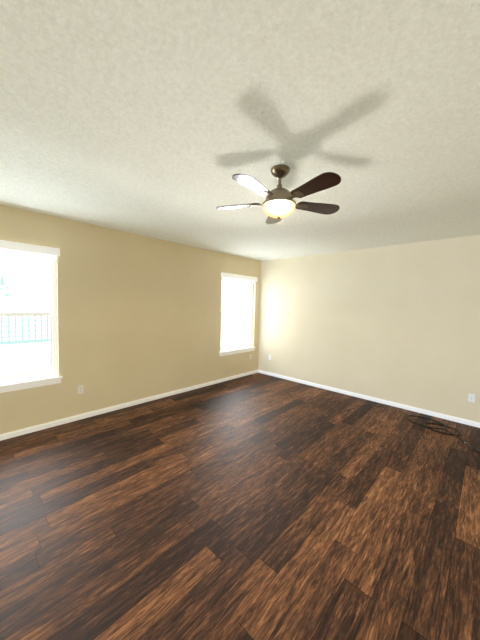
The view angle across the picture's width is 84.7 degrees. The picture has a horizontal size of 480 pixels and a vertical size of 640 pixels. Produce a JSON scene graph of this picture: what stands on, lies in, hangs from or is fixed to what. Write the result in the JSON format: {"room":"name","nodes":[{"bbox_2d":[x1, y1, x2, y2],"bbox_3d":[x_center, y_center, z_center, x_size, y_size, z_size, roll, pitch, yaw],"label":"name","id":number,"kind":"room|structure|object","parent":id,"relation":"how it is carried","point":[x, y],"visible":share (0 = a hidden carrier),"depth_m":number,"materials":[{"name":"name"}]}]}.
{"room":"empty living room","nodes":[
{"label":"empty living room","id":0,"kind":"room"},
{"bbox_2d":[0,204,260,433],"bbox_3d":[-1.806,0.014,4.086,0.140,2.700,6.500,4,4,43],"label":"wall","id":1,"kind":"structure","parent":0,"point":[138,316],"depth_m":4.01,"materials":[{"name":"beige paint"}]},
{"bbox_2d":[0,240,62,392],"bbox_3d":[-2.756,-0.030,3.042,0.175,1.737,1.150,4,4,43],"label":"window","id":2,"kind":"structure","parent":1,"relation":"in","point":[24,380],"depth_m":3.27,"materials":[{"name":"white plastic"}]},
{"bbox_2d":[78,385,83,393],"bbox_3d":[-2.201,0.961,3.637,0.009,0.115,0.070,4,4,43],"label":"electrical outlet","id":3,"kind":"object","parent":1,"relation":"attached to","point":[80,389],"visible":1,"depth_m":3.64,"materials":[{"name":"white plastic"}]},
{"bbox_2d":[0,370,257,440],"bbox_3d":[-1.783,1.330,4.107,0.014,0.072,6.500,4,4,43],"label":"baseboard","id":4,"kind":"structure","parent":1,"relation":"attached to","point":[12,434],"depth_m":3.90,"materials":[{"name":"white wood"}]},
{"bbox_2d":[219,273,256,355],"bbox_3d":[-0.057,-0.123,5.897,0.175,1.737,1.150,4,4,43],"label":"window","id":5,"kind":"structure","parent":1,"relation":"in","point":[235,349],"depth_m":5.95,"materials":[{"name":"white plastic"}]},
{"bbox_2d":[0,373,479,639],"bbox_3d":[0.244,1.574,2.199,5.880,0.100,6.780,4,4,43],"label":"floor","id":6,"kind":"structure","parent":0,"point":[257,506],"depth_m":1.99,"materials":[{"name":"brown wood"}]},
{"bbox_2d":[405,415,479,453],"bbox_3d":[2.663,1.514,3.139,1.394,0.036,1.303,4,4,43],"label":"cord","id":7,"kind":"object","parent":6,"relation":"on","point":[444,428],"visible":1,"depth_m":3.62,"materials":[{"name":"black rubber"}]},
{"bbox_2d":[0,0,479,260],"bbox_3d":[0.314,-1.221,2.041,5.880,0.100,6.780,4,4,43],"label":"ceiling","id":8,"kind":"structure","parent":0,"point":[166,120],"depth_m":1.49,"materials":[{"name":"white paint"}]},
{"bbox_2d":[216,164,340,223],"bbox_3d":[0.298,-0.980,2.023,1.021,0.379,1.005,4,4,43],"label":"ceiling fan","id":9,"kind":"object","parent":8,"relation":"hanging from","point":[278,204],"visible":1,"depth_m":1.96,"materials":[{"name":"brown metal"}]},
{"bbox_2d":[258,235,479,422],"bbox_3d":[2.559,0.098,4.532,5.880,2.700,0.140,4,4,43],"label":"wall","id":10,"kind":"structure","parent":0,"point":[400,323],"depth_m":4.51,"materials":[{"name":"beige paint"}]},
{"bbox_2d":[258,370,479,427],"bbox_3d":[2.478,1.412,4.545,5.586,0.072,0.014,4,4,43],"label":"baseboard","id":11,"kind":"structure","parent":10,"relation":"attached to","point":[438,415],"depth_m":4.54,"materials":[{"name":"white wood"}]},
{"bbox_2d":[468,393,474,401],"bbox_3d":[3.305,1.112,3.757,0.070,0.115,0.009,4,4,43],"label":"electrical outlet","id":12,"kind":"object","parent":10,"relation":"attached to","point":[471,397],"visible":1,"depth_m":3.75,"materials":[{"name":"white plastic"}]},
{"label":"outside","id":13,"kind":"structure","parent":0,"visible":0},
{"bbox_2d":[0,253,249,375],"bbox_3d":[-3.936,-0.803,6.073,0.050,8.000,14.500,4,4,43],"label":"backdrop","id":14,"kind":"structure","parent":13,"point":[7,291],"depth_m":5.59,"materials":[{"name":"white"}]},
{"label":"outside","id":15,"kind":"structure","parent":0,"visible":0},
{"bbox_2d":[0,311,49,344],"bbox_3d":[-5.365,1.059,3.507,0.090,2.500,4.720,4,4,43],"label":"fence","id":16,"kind":"object","parent":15,"point":[22,331],"depth_m":4.86,"materials":[{"name":"white"}]}
]}

